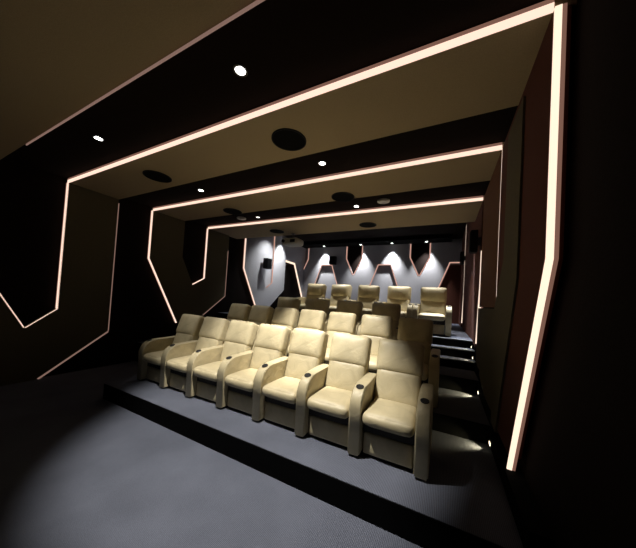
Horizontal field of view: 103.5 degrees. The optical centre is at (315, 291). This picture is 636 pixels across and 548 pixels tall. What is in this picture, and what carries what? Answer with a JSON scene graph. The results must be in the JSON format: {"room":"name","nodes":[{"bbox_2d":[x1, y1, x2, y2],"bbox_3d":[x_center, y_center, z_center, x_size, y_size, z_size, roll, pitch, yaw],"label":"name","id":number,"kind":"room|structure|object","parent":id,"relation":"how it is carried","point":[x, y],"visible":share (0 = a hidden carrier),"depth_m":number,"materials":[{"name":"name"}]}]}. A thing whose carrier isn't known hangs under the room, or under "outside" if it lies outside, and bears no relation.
{"room":"auditorium","nodes":[
{"label":"auditorium","id":0,"kind":"room"},
{"bbox_2d":[0,158,300,376],"bbox_3d":[-4.454,-0.716,8.310,0.200,5.670,15.400,3,-2,27],"label":"wall","id":1,"kind":"structure","parent":0,"point":[32,199],"depth_m":6.44,"materials":[{"name":"paint"}]},
{"bbox_2d":[0,183,118,385],"bbox_3d":[-5.918,-0.307,5.150,0.104,4.318,2.931,3,-2,27],"label":"wall panel","id":2,"kind":"object","parent":1,"relation":"attached to","point":[80,316],"visible":1,"depth_m":5.74,"materials":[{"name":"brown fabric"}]},
{"bbox_2d":[55,183,66,307],"bbox_3d":[-5.796,-0.850,5.392,0.035,3.207,0.466,3,-2,27],"label":"diffuser","id":3,"kind":"object","parent":2,"relation":"attached to","point":[66,183],"depth_m":5.58,"materials":[{"name":"white plastic"}]},
{"bbox_2d":[147,210,228,322],"bbox_3d":[-4.195,-0.560,8.498,0.104,3.420,2.915,3,-2,27],"label":"wall panel","id":4,"kind":"object","parent":1,"relation":"attached to","point":[166,233],"visible":0.95,"depth_m":8.09,"materials":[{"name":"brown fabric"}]},
{"bbox_2d":[147,215,174,321],"bbox_3d":[-4.644,-0.674,7.663,0.035,3.292,1.001,3,-2,27],"label":"diffuser","id":5,"kind":"object","parent":4,"relation":"attached to","point":[168,293],"depth_m":7.70,"materials":[{"name":"white plastic"}]},
{"bbox_2d":[194,229,206,282],"bbox_3d":[-4.062,-1.237,8.732,0.031,2.040,0.468,3,-2,27],"label":"diffuser","id":6,"kind":"object","parent":4,"relation":"attached to","point":[203,280],"depth_m":8.91,"materials":[{"name":"white plastic"}]},
{"bbox_2d":[243,236,286,305],"bbox_3d":[-2.392,-0.990,11.991,0.100,3.970,3.050,3,-2,27],"label":"wall panel","id":7,"kind":"object","parent":1,"relation":"attached to","point":[262,295],"visible":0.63,"depth_m":11.64,"materials":[{"name":"grey fabric"}]},
{"bbox_2d":[243,239,253,303],"bbox_3d":[-2.884,-1.195,11.059,0.035,3.673,0.916,3,-2,27],"label":"diffuser","id":8,"kind":"object","parent":7,"relation":"attached to","point":[248,256],"depth_m":10.91,"materials":[{"name":"white plastic"}]},
{"bbox_2d":[260,236,273,286],"bbox_3d":[-2.388,-1.566,12.006,0.035,2.780,0.960,3,-2,27],"label":"panel","id":9,"kind":"object","parent":7,"relation":"attached to","point":[267,242],"visible":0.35,"depth_m":12.05,"materials":[{"name":"grey fabric"}]},
{"bbox_2d":[263,258,271,268],"bbox_3d":[-2.278,-1.306,11.732,0.302,0.480,0.360,3,-2,27],"label":"wall speaker","id":10,"kind":"object","parent":7,"relation":"attached to","point":[267,262],"visible":1,"depth_m":11.58,"materials":[{"name":"black plastic"}]},
{"bbox_2d":[267,259,271,268],"bbox_3d":[-2.149,-1.300,11.666,0.012,0.440,0.320,3,-2,27],"label":"grille","id":11,"kind":"object","parent":10,"relation":"attached to","point":[269,261],"depth_m":11.64,"materials":[{"name":"black fabric"}]},
{"bbox_2d":[286,246,305,296],"bbox_3d":[-1.202,-1.240,14.297,0.100,3.200,2.072,3,-2,27],"label":"wall panel","id":12,"kind":"object","parent":1,"relation":"attached to","point":[296,256],"visible":0.74,"depth_m":14.54,"materials":[{"name":"grey fabric"}]},
{"bbox_2d":[0,361,421,547],"bbox_3d":[-2.854,2.028,2.192,8.840,0.150,6.640,3,-2,27],"label":"floor","id":13,"kind":"structure","parent":0,"point":[79,468],"depth_m":2.59,"materials":[{"name":"grey carpet"}]},
{"bbox_2d":[103,376,523,547],"bbox_3d":[-0.738,1.994,3.920,6.250,0.270,1.669,3,-2,27],"label":"platform","id":14,"kind":"object","parent":13,"relation":"on","point":[463,502],"visible":0.54,"depth_m":2.71,"materials":[{"name":"grey carpet"}]},
{"bbox_2d":[137,314,204,382],"bbox_3d":[-2.911,1.102,5.145,0.727,1.255,1.013,3,-2,27],"label":"recliner","id":15,"kind":"object","parent":14,"relation":"on","point":[150,352],"visible":0.63,"depth_m":5.05,"materials":[{"name":"beige leather"}]},
{"bbox_2d":[143,350,163,364],"bbox_3d":[-2.951,1.286,4.936,0.562,0.189,0.624,3,-2,27],"label":"seat cushion","id":16,"kind":"object","parent":15,"relation":"on","point":[153,357],"depth_m":4.73,"materials":[{"name":"beige leather"}]},
{"bbox_2d":[159,317,229,391],"bbox_3d":[-2.271,1.132,4.817,0.727,1.255,1.013,3,-2,27],"label":"recliner","id":17,"kind":"object","parent":14,"relation":"on","point":[174,359],"visible":0.66,"depth_m":4.72,"materials":[{"name":"beige leather"}]},
{"bbox_2d":[166,355,190,372],"bbox_3d":[-2.311,1.315,4.608,0.562,0.189,0.624,3,-2,27],"label":"seat cushion","id":18,"kind":"object","parent":17,"relation":"on","point":[178,363],"depth_m":4.42,"materials":[{"name":"beige leather"}]},
{"bbox_2d":[185,320,259,401],"bbox_3d":[-1.630,1.162,4.490,0.727,1.255,1.013,3,-2,27],"label":"recliner","id":19,"kind":"object","parent":14,"relation":"on","point":[203,365],"visible":0.6,"depth_m":4.39,"materials":[{"name":"beige leather"}]},
{"bbox_2d":[193,361,221,381],"bbox_3d":[-1.670,1.345,4.281,0.562,0.189,0.624,3,-2,27],"label":"seat cushion","id":20,"kind":"object","parent":19,"relation":"on","point":[206,370],"depth_m":4.09,"materials":[{"name":"beige leather"}]},
{"bbox_2d":[216,323,291,413],"bbox_3d":[-0.990,1.192,4.163,0.727,1.255,1.013,3,-2,27],"label":"recliner","id":21,"kind":"object","parent":14,"relation":"on","point":[236,373],"visible":0.78,"depth_m":4.04,"materials":[{"name":"beige leather"}]},
{"bbox_2d":[225,368,257,391],"bbox_3d":[-1.029,1.375,3.953,0.562,0.189,0.624,3,-2,27],"label":"seat cushion","id":22,"kind":"object","parent":21,"relation":"on","point":[242,379],"depth_m":3.77,"materials":[{"name":"beige leather"}]},
{"bbox_2d":[252,328,328,428],"bbox_3d":[-0.349,1.222,3.835,0.727,1.255,1.013,3,-2,27],"label":"recliner","id":23,"kind":"object","parent":14,"relation":"on","point":[276,382],"visible":0.8,"depth_m":3.69,"materials":[{"name":"beige leather"}]},
{"bbox_2d":[262,376,300,403],"bbox_3d":[-0.389,1.405,3.626,0.562,0.189,0.624,3,-2,27],"label":"seat cushion","id":24,"kind":"object","parent":23,"relation":"on","point":[279,388],"depth_m":3.45,"materials":[{"name":"beige leather"}]},
{"bbox_2d":[135,341,493,444],"bbox_3d":[-1.036,1.952,5.742,8.440,0.620,1.299,3,-2,27],"label":"platform","id":25,"kind":"object","parent":14,"relation":"on","point":[457,413],"visible":0.18,"depth_m":3.60,"materials":[{"name":"grey carpet"}]},
{"bbox_2d":[227,303,251,320],"bbox_3d":[-2.236,0.925,6.340,0.727,1.255,1.013,3,-2,27],"label":"recliner","id":26,"kind":"object","parent":25,"relation":"on","point":[241,312],"visible":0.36,"depth_m":6.46,"materials":[{"name":"beige leather"}]},
{"bbox_2d":[248,305,274,324],"bbox_3d":[-1.596,0.955,6.012,0.727,1.255,1.013,3,-2,27],"label":"recliner","id":27,"kind":"object","parent":25,"relation":"on","point":[259,314],"visible":0.31,"depth_m":6.13,"materials":[{"name":"beige leather"}]},
{"bbox_2d":[271,307,298,329],"bbox_3d":[-0.955,0.985,5.685,0.727,1.255,1.013,3,-2,27],"label":"recliner","id":28,"kind":"object","parent":25,"relation":"on","point":[288,317],"visible":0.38,"depth_m":5.81,"materials":[{"name":"beige leather"}]},
{"bbox_2d":[287,309,326,356],"bbox_3d":[-0.315,1.015,5.358,0.727,1.255,1.013,3,-2,27],"label":"recliner","id":29,"kind":"object","parent":25,"relation":"on","point":[308,319],"visible":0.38,"depth_m":5.48,"materials":[{"name":"beige leather"}]},
{"bbox_2d":[324,312,357,364],"bbox_3d":[0.326,1.045,5.030,0.727,1.255,1.013,3,-2,27],"label":"recliner","id":30,"kind":"object","parent":25,"relation":"on","point":[338,322],"visible":0.32,"depth_m":5.15,"materials":[{"name":"beige leather"}]},
{"bbox_2d":[324,348,329,362],"bbox_3d":[0.286,1.229,4.821,0.562,0.189,0.624,3,-2,27],"label":"seat cushion","id":31,"kind":"object","parent":30,"relation":"on","point":[328,349],"depth_m":4.56,"materials":[{"name":"beige leather"}]},
{"bbox_2d":[360,314,392,373],"bbox_3d":[0.967,1.075,4.703,0.727,1.255,1.013,3,-2,27],"label":"recliner","id":32,"kind":"object","parent":25,"relation":"on","point":[375,327],"visible":0.38,"depth_m":4.79,"materials":[{"name":"beige leather"}]},
{"bbox_2d":[368,355,376,371],"bbox_3d":[0.927,1.259,4.494,0.562,0.189,0.624,3,-2,27],"label":"seat cushion","id":33,"kind":"object","parent":32,"relation":"on","point":[373,358],"depth_m":4.18,"materials":[{"name":"beige leather"}]},
{"bbox_2d":[397,318,439,407],"bbox_3d":[1.667,1.108,4.345,0.862,1.255,1.013,3,-2,27],"label":"recliner","id":34,"kind":"object","parent":25,"relation":"on","point":[409,329],"visible":0.51,"depth_m":4.40,"materials":[{"name":"beige leather"}]},
{"bbox_2d":[422,364,428,380],"bbox_3d":[1.567,1.289,4.166,0.562,0.189,0.624,3,-2,27],"label":"seat cushion","id":35,"kind":"object","parent":34,"relation":"on","point":[425,377],"depth_m":3.85,"materials":[{"name":"beige leather"}]},
{"bbox_2d":[439,366,480,394],"bbox_3d":[-0.402,1.899,6.979,8.440,0.870,1.469,3,-2,27],"label":"platform","id":36,"kind":"object","parent":25,"relation":"on","point":[461,380],"visible":0.02,"depth_m":4.68,"materials":[{"name":"grey carpet"}]},
{"bbox_2d":[277,297,300,315],"bbox_3d":[-0.982,0.774,7.126,0.932,1.254,1.013,3,-2,27],"label":"recliner","id":37,"kind":"object","parent":36,"relation":"on","point":[287,302],"visible":0.18,"depth_m":7.24,"materials":[{"name":"beige leather"}]},
{"bbox_2d":[296,298,329,327],"bbox_3d":[-0.138,0.813,6.695,0.932,1.254,1.013,3,-2,27],"label":"recliner","id":38,"kind":"object","parent":36,"relation":"on","point":[311,304],"visible":0.21,"depth_m":6.81,"materials":[{"name":"beige leather"}]},
{"bbox_2d":[324,300,362,334],"bbox_3d":[0.705,0.852,6.264,0.932,1.254,1.013,3,-2,27],"label":"recliner","id":39,"kind":"object","parent":36,"relation":"on","point":[355,307],"visible":0.34,"depth_m":6.35,"materials":[{"name":"beige leather"}]},
{"bbox_2d":[357,303,400,339],"bbox_3d":[1.549,0.892,5.833,0.932,1.254,1.013,3,-2,27],"label":"recliner","id":40,"kind":"object","parent":36,"relation":"on","point":[382,309],"visible":0.3,"depth_m":5.90,"materials":[{"name":"beige leather"}]},
{"bbox_2d":[431,344,475,370],"bbox_3d":[3.042,1.457,5.671,0.920,0.359,0.719,3,-2,27],"label":"staircase","id":41,"kind":"structure","parent":36,"relation":"on","point":[450,356],"depth_m":5.50,"materials":[{"name":"grey carpet"}]},
{"bbox_2d":[295,333,371,446],"bbox_3d":[0.291,1.252,3.508,0.727,1.255,1.013,3,-2,27],"label":"recliner","id":42,"kind":"object","parent":14,"relation":"on","point":[323,395],"visible":0.77,"depth_m":3.31,"materials":[{"name":"beige leather"}]},
{"bbox_2d":[307,386,351,418],"bbox_3d":[0.252,1.435,3.299,0.562,0.189,0.624,3,-2,27],"label":"seat cushion","id":43,"kind":"object","parent":42,"relation":"on","point":[334,401],"depth_m":3.13,"materials":[{"name":"beige leather"}]},
{"bbox_2d":[347,339,433,480],"bbox_3d":[0.992,1.284,3.150,0.862,1.255,1.013,3,-2,27],"label":"recliner","id":44,"kind":"object","parent":14,"relation":"on","point":[391,412],"visible":1,"depth_m":2.90,"materials":[{"name":"beige leather"}]},
{"bbox_2d":[362,398,416,437],"bbox_3d":[0.892,1.465,2.971,0.562,0.189,0.624,3,-2,27],"label":"seat cushion","id":45,"kind":"object","parent":44,"relation":"on","point":[395,416],"depth_m":2.80,"materials":[{"name":"beige leather"}]},
{"bbox_2d":[4,0,544,241],"bbox_3d":[-0.456,-2.709,6.451,8.840,1.010,15.900,3,-2,27],"label":"ceiling","id":46,"kind":"structure","parent":0,"point":[286,48],"depth_m":3.08,"materials":[{"name":"paint"}]},
{"bbox_2d":[92,135,104,141],"bbox_3d":[-3.472,-2.448,4.004,0.150,0.012,0.150,3,-2,27],"label":"recessed light","id":47,"kind":"object","parent":46,"relation":"in","point":[96,137],"visible":1,"depth_m":4.00,"materials":[{"name":"grey metal"}]},
{"bbox_2d":[0,0,264,159],"bbox_3d":[-2.515,-2.378,2.451,8.440,0.122,0.959,3,-2,27],"label":"ceiling panel","id":48,"kind":"object","parent":46,"relation":"attached to","point":[59,59],"visible":1,"depth_m":2.37,"materials":[{"name":"beige fabric"}]},
{"bbox_2d":[233,63,247,76],"bbox_3d":[-0.794,-2.323,2.635,0.150,0.012,0.150,3,-2,27],"label":"recessed light","id":49,"kind":"object","parent":46,"relation":"in","point":[240,70],"visible":1,"depth_m":2.63,"materials":[{"name":"grey metal"}]},
{"bbox_2d":[67,0,576,198],"bbox_3d":[-1.643,-2.286,4.165,8.440,0.104,1.000,3,-2,27],"label":"ceiling panel","id":50,"kind":"object","parent":46,"relation":"attached to","point":[486,67],"visible":0.9,"depth_m":2.90,"materials":[{"name":"beige fabric"}]},
{"bbox_2d":[142,170,171,182],"bbox_3d":[-3.172,-2.301,5.022,0.500,0.014,0.500,3,-2,27],"label":"ceiling speaker","id":51,"kind":"object","parent":50,"relation":"attached to","point":[157,176],"visible":1,"depth_m":5.00,"materials":[{"name":"black"}]},
{"bbox_2d":[271,128,305,150],"bbox_3d":[-0.387,-2.170,3.599,0.500,0.014,0.500,3,-2,27],"label":"ceiling speaker","id":52,"kind":"object","parent":50,"relation":"attached to","point":[287,139],"visible":1,"depth_m":3.58,"materials":[{"name":"black plastic"}]},
{"bbox_2d":[318,161,325,165],"bbox_3d":[0.106,-2.221,4.340,0.150,0.012,0.150,3,-2,27],"label":"recessed light","id":53,"kind":"object","parent":46,"relation":"in","point":[321,163],"visible":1,"depth_m":4.34,"materials":[{"name":"grey metal"}]},
{"bbox_2d":[152,142,504,220],"bbox_3d":[-0.808,-2.190,5.808,8.440,0.104,0.990,3,-2,27],"label":"ceiling panel","id":54,"kind":"object","parent":46,"relation":"attached to","point":[475,164],"visible":0.86,"depth_m":4.82,"materials":[{"name":"beige fabric"}]},
{"bbox_2d":[223,208,241,214],"bbox_3d":[-2.284,-2.195,6.879,0.500,0.014,0.500,3,-2,27],"label":"ceiling speaker","id":55,"kind":"object","parent":54,"relation":"attached to","point":[232,211],"visible":1,"depth_m":6.86,"materials":[{"name":"black plastic"}]},
{"bbox_2d":[331,192,353,201],"bbox_3d":[0.585,-2.059,5.468,0.500,0.014,0.500,3,-2,27],"label":"ceiling speaker","id":56,"kind":"object","parent":54,"relation":"attached to","point":[339,196],"visible":1,"depth_m":5.45,"materials":[{"name":"black plastic"}]},
{"bbox_2d":[207,195,484,238],"bbox_3d":[0.167,-2.078,7.726,8.440,0.104,1.500,3,-2,27],"label":"ceiling panel","id":57,"kind":"object","parent":46,"relation":"attached to","point":[458,210],"visible":0.86,"depth_m":6.88,"materials":[{"name":"beige paint"}]},
{"bbox_2d":[270,229,283,233],"bbox_3d":[-1.357,-2.088,8.704,0.500,0.014,0.500,3,-2,27],"label":"ceiling speaker","id":58,"kind":"object","parent":57,"relation":"attached to","point":[271,230],"visible":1,"depth_m":8.68,"materials":[{"name":"black plastic"}]},
{"bbox_2d":[270,230,282,232],"bbox_3d":[-1.357,-2.090,8.704,0.462,0.010,0.462,3,-2,27],"label":"grille","id":59,"kind":"object","parent":58,"relation":"attached to","point":[273,231],"depth_m":8.70,"materials":[{"name":"black metal"}]},
{"bbox_2d":[281,233,302,246],"bbox_3d":[-0.816,-1.810,8.752,0.640,0.420,0.535,3,-2,27],"label":"projector","id":60,"kind":"object","parent":57,"relation":"hanging from","point":[290,242],"visible":1,"depth_m":8.60,"materials":[{"name":"grey plastic"}]},
{"bbox_2d":[208,196,482,226],"bbox_3d":[-0.183,-2.146,7.079,8.220,0.040,0.016,3,-2,27],"label":"diffuser","id":61,"kind":"object","parent":57,"relation":"attached to","point":[475,197],"depth_m":6.46,"materials":[{"name":"white plastic"}]},
{"bbox_2d":[359,222,376,227],"bbox_3d":[1.518,-1.951,7.347,0.500,0.014,0.500,3,-2,27],"label":"ceiling speaker","id":62,"kind":"object","parent":57,"relation":"attached to","point":[365,224],"visible":1,"depth_m":7.33,"materials":[{"name":"black"}]},
{"bbox_2d":[360,223,375,226],"bbox_3d":[1.518,-1.953,7.347,0.462,0.010,0.462,3,-2,27],"label":"grille","id":63,"kind":"object","parent":62,"relation":"attached to","point":[361,224],"depth_m":7.33,"materials":[{"name":"black metal"}]},
{"bbox_2d":[377,198,389,203],"bbox_3d":[1.557,-2.077,5.784,0.280,0.044,0.280,3,-2,27],"label":"smoke detector","id":64,"kind":"object","parent":46,"relation":"attached to","point":[382,200],"visible":1,"depth_m":5.73,"materials":[{"name":"grey plastic"}]},
{"bbox_2d":[217,312,472,348],"bbox_3d":[1.367,1.834,10.434,8.440,1.406,6.283,3,-2,27],"label":"platform","id":65,"kind":"object","parent":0,"point":[458,338],"visible":0.17,"depth_m":6.17,"materials":[{"name":"grey carpet"}]},
{"bbox_2d":[296,284,326,314],"bbox_3d":[-0.145,0.333,8.558,0.922,1.254,1.013,3,-2,27],"label":"recliner","id":66,"kind":"object","parent":65,"relation":"on","point":[314,291],"visible":0.48,"depth_m":8.65,"materials":[{"name":"beige leather"}]},
{"bbox_2d":[321,284,351,317],"bbox_3d":[0.687,0.372,8.133,0.922,1.254,1.013,3,-2,27],"label":"recliner","id":67,"kind":"object","parent":65,"relation":"on","point":[338,292],"visible":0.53,"depth_m":8.23,"materials":[{"name":"beige leather"}]},
{"bbox_2d":[329,306,336,311],"bbox_3d":[0.587,0.552,7.954,0.642,0.189,0.624,3,-2,27],"label":"seat cushion","id":68,"kind":"object","parent":67,"relation":"on","point":[332,308],"depth_m":7.67,"materials":[{"name":"beige leather"}]},
{"bbox_2d":[348,285,379,319],"bbox_3d":[1.519,0.411,7.707,0.922,1.254,1.013,3,-2,27],"label":"recliner","id":69,"kind":"object","parent":65,"relation":"on","point":[368,295],"visible":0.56,"depth_m":7.78,"materials":[{"name":"beige leather"}]},
{"bbox_2d":[362,308,371,314],"bbox_3d":[1.419,0.591,7.529,0.642,0.189,0.624,3,-2,27],"label":"seat cushion","id":70,"kind":"object","parent":69,"relation":"on","point":[368,311],"depth_m":7.19,"materials":[{"name":"beige leather"}]},
{"bbox_2d":[379,286,413,317],"bbox_3d":[2.350,0.450,7.282,0.922,1.254,1.013,3,-2,27],"label":"recliner","id":71,"kind":"object","parent":65,"relation":"on","point":[401,295],"visible":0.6,"depth_m":7.35,"materials":[{"name":"beige leather"}]},
{"bbox_2d":[400,311,406,317],"bbox_3d":[2.251,0.630,7.104,0.642,0.189,0.624,3,-2,27],"label":"seat cushion","id":72,"kind":"object","parent":71,"relation":"on","point":[403,313],"depth_m":6.73,"materials":[{"name":"beige leather"}]},
{"bbox_2d":[412,287,451,335],"bbox_3d":[3.182,0.488,6.857,0.922,1.254,1.013,3,-2,27],"label":"recliner","id":73,"kind":"object","parent":65,"relation":"on","point":[433,307],"visible":0.91,"depth_m":6.83,"materials":[{"name":"beige leather"}]},
{"bbox_2d":[418,313,444,320],"bbox_3d":[3.083,0.669,6.679,0.642,0.189,0.624,3,-2,27],"label":"seat cushion","id":74,"kind":"object","parent":73,"relation":"on","point":[429,316],"depth_m":6.43,"materials":[{"name":"beige leather"}]},
{"bbox_2d":[305,239,461,301],"bbox_3d":[2.969,-0.124,13.388,8.840,5.670,0.180,3,-2,27],"label":"wall","id":75,"kind":"structure","parent":0,"point":[384,278],"depth_m":13.13,"materials":[{"name":"grey paint"}]},
{"bbox_2d":[302,247,327,296],"bbox_3d":[-0.152,-0.715,14.837,1.680,3.750,0.126,3,-2,27],"label":"wall panel","id":76,"kind":"object","parent":75,"relation":"attached to","point":[317,257],"visible":0.67,"depth_m":14.81,"materials":[{"name":"grey fabric"}]},
{"bbox_2d":[327,246,352,299],"bbox_3d":[1.316,-0.646,14.087,1.620,3.750,0.126,3,-2,27],"label":"wall panel","id":77,"kind":"object","parent":75,"relation":"attached to","point":[343,274],"visible":0.76,"depth_m":14.01,"materials":[{"name":"grey fabric"}]},
{"bbox_2d":[329,256,336,264],"bbox_3d":[0.956,-1.745,14.095,0.360,0.460,0.302,3,-2,27],"label":"wall speaker","id":78,"kind":"object","parent":77,"relation":"attached to","point":[332,259],"visible":1,"depth_m":13.97,"materials":[{"name":"black plastic"}]},
{"bbox_2d":[329,256,334,263],"bbox_3d":[0.890,-1.753,13.966,0.320,0.420,0.012,3,-2,27],"label":"grille","id":79,"kind":"object","parent":78,"relation":"attached to","point":[331,258],"depth_m":13.96,"materials":[{"name":"black fabric"}]},
{"bbox_2d":[348,246,361,273],"bbox_3d":[2.120,-1.713,13.781,0.800,1.540,0.045,3,-2,27],"label":"inset panel","id":80,"kind":"object","parent":75,"relation":"attached to","point":[354,253],"visible":1,"depth_m":13.76,"materials":[{"name":"fabric"}]},
{"bbox_2d":[352,245,384,299],"bbox_3d":[2.771,-0.578,13.344,1.650,3.750,0.126,3,-2,27],"label":"wall panel","id":81,"kind":"object","parent":75,"relation":"attached to","point":[373,256],"visible":0.79,"depth_m":13.33,"materials":[{"name":"grey fabric"}]},
{"bbox_2d":[301,234,452,248],"bbox_3d":[2.610,-2.560,13.067,7.890,0.170,0.970,3,-2,27],"label":"trim","id":82,"kind":"structure","parent":75,"relation":"attached to","point":[439,238],"depth_m":12.42,"materials":[{"name":"black paint"}]},
{"bbox_2d":[384,244,418,303],"bbox_3d":[4.252,-0.509,12.586,1.680,3.750,0.126,3,-2,27],"label":"wall panel","id":83,"kind":"object","parent":75,"relation":"attached to","point":[397,256],"visible":0.77,"depth_m":12.51,"materials":[{"name":"grey fabric"}]},
{"bbox_2d":[411,243,429,274],"bbox_3d":[5.082,-1.575,12.267,0.800,1.540,0.045,3,-2,27],"label":"inset panel","id":84,"kind":"object","parent":75,"relation":"attached to","point":[420,252],"visible":1,"depth_m":12.24,"materials":[{"name":"fabric"}]},
{"bbox_2d":[418,242,461,303],"bbox_3d":[5.835,-0.435,11.777,1.880,3.750,0.126,3,-2,27],"label":"wall panel","id":85,"kind":"object","parent":75,"relation":"attached to","point":[441,255],"visible":0.64,"depth_m":11.80,"materials":[{"name":"grey fabric"}]},
{"bbox_2d":[440,265,460,323],"bbox_3d":[5.982,0.103,11.706,1.510,2.690,0.055,3,-2,27],"label":"inset panel","id":86,"kind":"object","parent":85,"relation":"attached to","point":[451,281],"visible":0.36,"depth_m":11.51,"materials":[{"name":"red fabric"}]},
{"bbox_2d":[483,0,635,547],"bbox_3d":[3.233,-0.357,4.382,0.200,5.670,15.400,3,-2,27],"label":"wall","id":87,"kind":"structure","parent":0,"point":[577,462],"depth_m":1.44,"materials":[{"name":"paint"}]},
{"bbox_2d":[459,228,465,326],"bbox_3d":[6.105,-0.517,10.384,0.100,3.870,2.330,3,-2,27],"label":"wall panel","id":88,"kind":"object","parent":87,"relation":"attached to","point":[464,235],"visible":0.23,"depth_m":10.15,"materials":[{"name":"red fabric"}]},
{"bbox_2d":[462,200,483,346],"bbox_3d":[4.487,-0.663,7.205,0.100,3.950,4.670,3,-2,27],"label":"wall panel","id":89,"kind":"object","parent":87,"relation":"attached to","point":[472,272],"visible":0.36,"depth_m":6.37,"materials":[{"name":"red fabric"}]},
{"bbox_2d":[460,251,464,264],"bbox_3d":[5.396,-1.229,9.231,0.162,0.450,0.340,3,-2,27],"label":"wall speaker","id":90,"kind":"object","parent":89,"relation":"attached to","point":[462,257],"visible":0.99,"depth_m":9.10,"materials":[{"name":"black plastic"}]},
{"bbox_2d":[469,230,480,253],"bbox_3d":[3.377,-1.059,5.327,0.192,0.470,0.200,3,-2,27],"label":"wall speaker","id":91,"kind":"object","parent":89,"relation":"attached to","point":[474,241],"visible":1,"depth_m":5.26,"materials":[{"name":"black plastic"}]},
{"bbox_2d":[479,151,501,307],"bbox_3d":[2.976,-0.843,4.232,0.100,2.220,1.790,3,-2,27],"label":"wall panel","id":92,"kind":"object","parent":87,"relation":"attached to","point":[491,211],"visible":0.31,"depth_m":4.04,"materials":[{"name":"brown wood"}]},
{"bbox_2d":[476,96,525,432],"bbox_3d":[2.662,-0.054,3.711,0.120,3.620,2.920,3,-2,27],"label":"wall panel","id":93,"kind":"object","parent":87,"relation":"attached to","point":[494,326],"visible":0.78,"depth_m":2.88,"materials":[{"name":"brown fabric"}]},
{"bbox_2d":[473,345,554,547],"bbox_3d":[2.640,1.560,3.784,0.152,1.000,4.438,3,-2,27],"label":"baseboard","id":94,"kind":"structure","parent":87,"relation":"attached to","point":[534,532],"depth_m":2.17,"materials":[{"name":"black fabric"}]},
{"bbox_2d":[496,3,571,470],"bbox_3d":[2.100,-0.075,2.588,0.100,3.948,1.850,3,-2,27],"label":"wall panel","id":95,"kind":"object","parent":87,"relation":"attached to","point":[546,91],"visible":0.77,"depth_m":2.04,"materials":[{"name":"red fabric"}]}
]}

